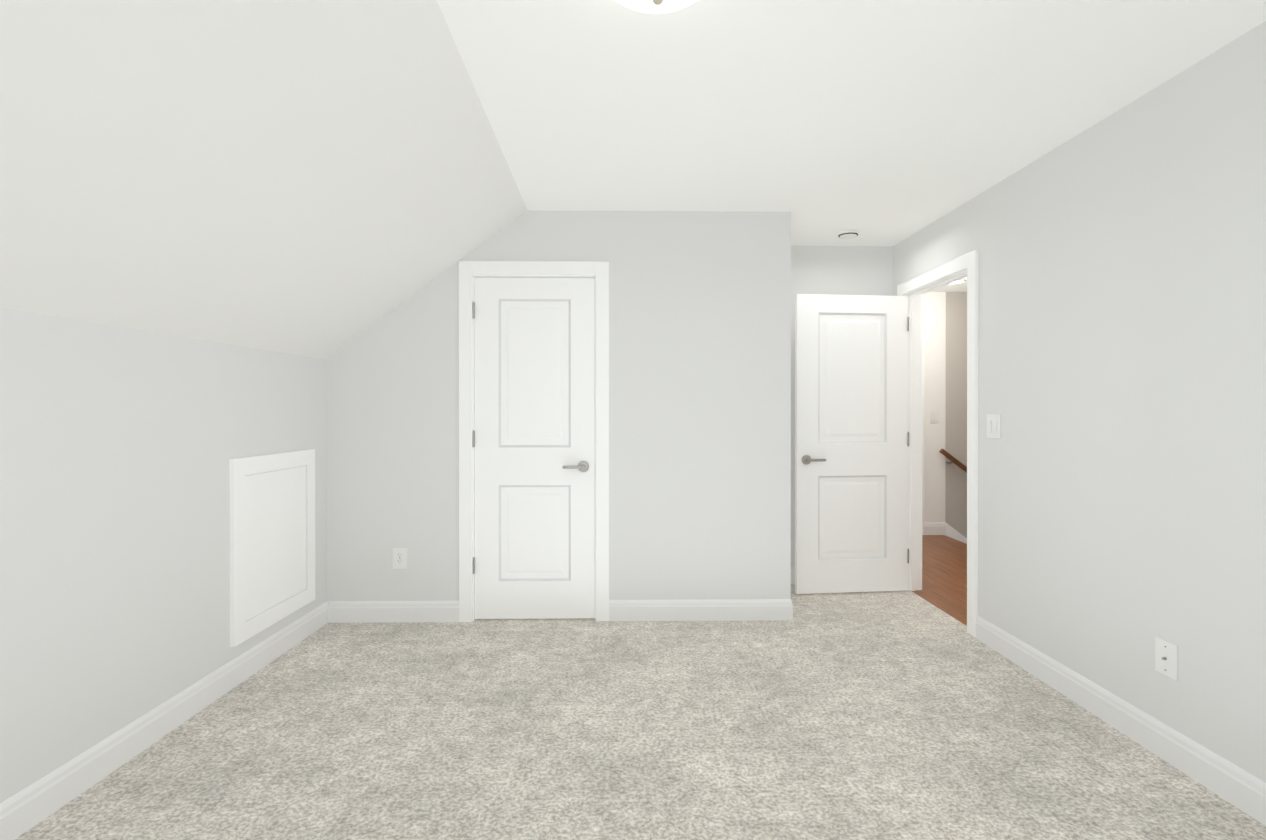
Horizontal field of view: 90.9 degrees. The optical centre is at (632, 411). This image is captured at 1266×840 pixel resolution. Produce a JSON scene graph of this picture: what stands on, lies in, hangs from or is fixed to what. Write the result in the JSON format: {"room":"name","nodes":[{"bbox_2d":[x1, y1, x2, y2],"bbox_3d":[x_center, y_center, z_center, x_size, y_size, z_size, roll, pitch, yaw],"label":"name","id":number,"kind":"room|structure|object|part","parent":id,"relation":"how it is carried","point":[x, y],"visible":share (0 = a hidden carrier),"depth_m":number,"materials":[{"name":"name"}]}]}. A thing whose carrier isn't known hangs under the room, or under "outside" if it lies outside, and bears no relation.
{"room":"empty attic bedroom","nodes":[
{"label":"empty attic bedroom","id":0,"kind":"room"},
{"bbox_2d":[0,308,326,802],"bbox_3d":[-1.869,0.424,1.838,0.213,1.646,5.420,0,0,-1],"label":"wall","id":1,"kind":"structure","parent":0,"point":[120,447],"depth_m":2.19,"materials":[{"name":"white paint"}]},
{"bbox_2d":[0,601,327,839],"bbox_3d":[-1.811,1.187,1.456,0.104,0.122,4.440,0,0,-1],"label":"baseboard","id":2,"kind":"structure","parent":1,"relation":"attached to","point":[24,810],"depth_m":2.26,"materials":[{"name":"white paint"}]},
{"bbox_2d":[229,449,314,646],"bbox_3d":[-1.799,0.635,3.151,0.033,0.845,0.709,0,0,-1],"label":"access panel","id":3,"kind":"object","parent":1,"relation":"attached to","point":[272,539],"visible":0.98,"depth_m":3.08,"materials":[{"name":"white paint"}]},
{"bbox_2d":[0,0,527,359],"bbox_3d":[-1.180,-0.835,1.844,1.588,1.101,5.420,0,0,-1],"label":"ceiling","id":4,"kind":"structure","parent":0,"point":[323,179],"depth_m":1.88,"materials":[{"name":"white paint"}]},
{"bbox_2d":[326,211,790,603],"bbox_3d":[-0.439,0.024,4.078,2.747,2.430,0.770,0,0,-1],"label":"wall","id":5,"kind":"structure","parent":0,"point":[699,405],"depth_m":3.70,"materials":[{"name":"white paint"}]},
{"bbox_2d":[328,601,458,622],"bbox_3d":[-1.408,1.180,3.675,0.767,0.122,0.015,0,0,-1],"label":"baseboard","id":6,"kind":"structure","parent":5,"relation":"attached to","point":[384,611],"depth_m":3.67,"materials":[{"name":"white paint"}]},
{"bbox_2d":[392,548,407,568],"bbox_3d":[-1.375,0.867,3.678,0.089,0.125,0.008,0,0,-1],"label":"outlet","id":7,"kind":"object","parent":5,"relation":"attached to","point":[402,563],"visible":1,"depth_m":3.68,"materials":[{"name":"white plastic"}]},
{"bbox_2d":[473,302,474,573],"bbox_3d":[-0.942,0.156,3.684,0.013,1.610,0.013,0,0,-1],"label":"closet door hinges","id":8,"kind":"object","parent":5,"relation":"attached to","point":[473,436],"visible":1,"depth_m":3.68,"materials":[{"name":"silver metal"}]},
{"bbox_2d":[459,261,608,621],"bbox_3d":[-0.584,0.209,3.744,0.758,2.062,0.106,0,0,-1],"label":"door frame","id":9,"kind":"structure","parent":5,"relation":"attached to","point":[542,276],"depth_m":3.70,"materials":[{"name":"white paint"}]},
{"bbox_2d":[474,278,594,618],"bbox_3d":[-0.583,0.220,3.689,0.710,2.018,0.083,0,0,-1],"label":"closet door","id":10,"kind":"structure","parent":5,"relation":"in","point":[534,448],"depth_m":3.70,"materials":[{"name":"white paint"}]},
{"bbox_3d":[-0.338,0.326,3.676,0.154,0.066,0.048,0,0,-1],"label":"handle","id":11,"kind":"part","parent":10,"relation":"part of","materials":[{"name":"silver metal"}]},
{"bbox_2d":[609,599,790,620],"bbox_3d":[0.400,1.180,3.702,1.081,0.122,0.015,0,0,-1],"label":"baseboard","id":12,"kind":"structure","parent":5,"relation":"attached to","point":[711,610],"depth_m":3.70,"materials":[{"name":"white paint"}]},
{"bbox_2d":[791,600,792,619],"bbox_3d":[0.942,1.178,4.103,0.015,0.122,0.770,0,0,-1],"label":"baseboard","id":13,"kind":"structure","parent":5,"relation":"attached to","point":[791,610],"depth_m":3.72,"materials":[{"name":"white paint"}]},
{"bbox_2d":[15,584,1265,839],"bbox_3d":[-0.059,1.277,1.868,3.952,0.060,5.420,0,0,-1],"label":"floor carpet","id":14,"kind":"object","parent":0,"point":[867,716],"visible":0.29,"depth_m":2.32,"materials":[{"name":"beige carpet"}]},
{"bbox_2d":[791,246,892,565],"bbox_3d":[0.082,0.023,4.524,3.802,2.430,0.105,0,0,-1],"label":"wall","id":15,"kind":"structure","parent":0,"point":[847,270],"depth_m":4.49,"materials":[{"name":"white paint"}]},
{"bbox_2d":[791,566,794,583],"bbox_3d":[1.396,1.177,4.487,0.935,0.122,0.015,0,0,-1],"label":"baseboard","id":16,"kind":"structure","parent":15,"relation":"attached to","point":[792,574],"depth_m":4.48,"materials":[{"name":"white paint"}]},
{"bbox_2d":[437,0,1265,291],"bbox_3d":[1.412,-1.246,2.742,7.220,0.120,7.140,0,0,-1],"label":"ceiling","id":17,"kind":"structure","parent":0,"point":[879,122],"depth_m":2.31,"materials":[{"name":"white paint"}]},
{"bbox_2d":[616,0,696,13],"bbox_3d":[0.064,-1.118,1.612,0.330,0.129,0.330,0,0,-1],"label":"ceiling light","id":18,"kind":"object","parent":17,"relation":"attached to","point":[656,6],"visible":1,"depth_m":1.68,"materials":[{"name":"white glass"}]},
{"bbox_2d":[837,229,858,239],"bbox_3d":[1.427,-1.172,4.133,0.136,0.038,0.136,0,0,-1],"label":"smoke detector","id":19,"kind":"object","parent":17,"relation":"attached to","point":[846,234],"visible":1,"depth_m":4.09,"materials":[{"name":"white plastic"}]},
{"bbox_2d":[951,279,965,283],"bbox_3d":[2.924,-1.189,5.700,0.210,0.014,0.210,0,0,-1],"label":"recessed light","id":20,"kind":"object","parent":17,"relation":"in","point":[960,281],"visible":0.42,"depth_m":5.67,"materials":[{"name":"beige plastic"}]},
{"bbox_2d":[906,590,966,629],"bbox_3d":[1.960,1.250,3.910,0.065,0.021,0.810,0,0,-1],"label":"threshold","id":21,"kind":"object","parent":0,"point":[949,611],"visible":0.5,"depth_m":3.94,"materials":[{"name":"brown wood"}]},
{"bbox_2d":[923,292,966,537],"bbox_3d":[3.471,1.017,6.297,2.998,4.430,0.105,0,0,-1],"label":"wall","id":22,"kind":"structure","parent":0,"point":[956,423],"depth_m":6.24,"materials":[{"name":"grey paint"}]},
{"bbox_2d":[922,320,924,534],"bbox_3d":[2.587,0.156,6.219,0.643,2.153,0.020,0,0,-1],"label":"door frame","id":23,"kind":"structure","parent":22,"relation":"attached to","point":[923,438],"depth_m":6.21,"materials":[{"name":"white paint"}]},
{"bbox_2d":[930,411,938,422],"bbox_3d":[3.016,0.052,6.229,0.089,0.125,0.010,0,0,-1],"label":"light switch","id":24,"kind":"object","parent":22,"relation":"attached to","point":[934,416],"visible":1,"depth_m":6.23,"materials":[{"name":"white plastic"}]},
{"bbox_2d":[924,523,945,534],"bbox_3d":[2.543,1.171,6.224,1.170,0.122,0.015,0,0,-1],"label":"baseboard","id":25,"kind":"structure","parent":22,"relation":"attached to","point":[934,528],"depth_m":6.22,"materials":[{"name":"white paint"}]},
{"bbox_2d":[939,449,966,472],"bbox_3d":[3.800,0.972,6.205,1.900,0.076,0.087,37,0,-1],"label":"handrail","id":26,"kind":"object","parent":22,"relation":"attached to","point":[954,460],"visible":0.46,"depth_m":6.16,"materials":[{"name":"brown wood"}]},
{"bbox_2d":[945,523,966,543],"bbox_3d":[3.993,1.954,6.248,1.730,1.687,0.015,0,0,-1],"label":"stair skirt board","id":27,"kind":"object","parent":22,"relation":"attached to","point":[951,532],"visible":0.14,"depth_m":6.23,"materials":[{"name":"white paint"}]},
{"bbox_2d":[893,21,1265,782],"bbox_3d":[1.970,0.032,1.894,0.105,2.430,5.210,0,0,-1],"label":"wall","id":28,"kind":"structure","parent":0,"point":[1123,377],"depth_m":2.35,"materials":[{"name":"white paint"}]},
{"bbox_2d":[795,294,909,593],"bbox_3d":[1.498,0.218,4.226,0.795,2.018,0.083,0,0,-6],"label":"bedroom door","id":29,"kind":"structure","parent":28,"relation":"in","point":[851,446],"depth_m":4.24,"materials":[{"name":"white paint"}]},
{"bbox_3d":[1.214,0.324,4.179,0.154,0.066,0.048,0,0,-6],"label":"handle","id":30,"kind":"part","parent":29,"relation":"part of","materials":[{"name":"silver metal"}]},
{"bbox_3d":[1.886,0.194,4.268,0.013,1.690,0.013,0,0,-6],"label":"bedroom door hinges","id":31,"kind":"part","parent":29,"relation":"part of","materials":[{"name":"silver metal"}]},
{"bbox_2d":[897,250,978,636],"bbox_3d":[1.940,0.174,3.906,0.145,2.131,0.976,0,0,-1],"label":"door frame","id":32,"kind":"structure","parent":28,"relation":"attached to","point":[969,261],"depth_m":3.86,"materials":[{"name":"white paint"}]},
{"bbox_2d":[986,414,1000,438],"bbox_3d":[1.891,0.077,3.273,0.010,0.125,0.120,0,0,-1],"label":"light switch","id":33,"kind":"object","parent":28,"relation":"attached to","point":[993,426],"visible":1,"depth_m":3.26,"materials":[{"name":"white plastic"}]},
{"bbox_2d":[975,616,1265,825],"bbox_3d":[1.918,1.187,1.361,0.015,0.122,4.139,0,0,-1],"label":"baseboard","id":34,"kind":"structure","parent":28,"relation":"attached to","point":[1235,785],"depth_m":2.33,"materials":[{"name":"white paint"}]},
{"bbox_2d":[1155,637,1177,680],"bbox_3d":[1.909,0.883,2.231,0.006,0.125,0.089,0,0,-1],"label":"outlet","id":35,"kind":"object","parent":28,"relation":"attached to","point":[1169,652],"visible":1,"depth_m":2.23,"materials":[{"name":"white plastic"}]},
{"label":"outside","id":36,"kind":"structure","parent":0,"visible":0},
{"bbox_2d":[920,535,966,618],"bbox_3d":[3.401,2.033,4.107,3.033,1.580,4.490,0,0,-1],"label":"floor","id":37,"kind":"structure","parent":36,"point":[944,569],"depth_m":4.84,"materials":[{"name":"brown wood"}]}
]}

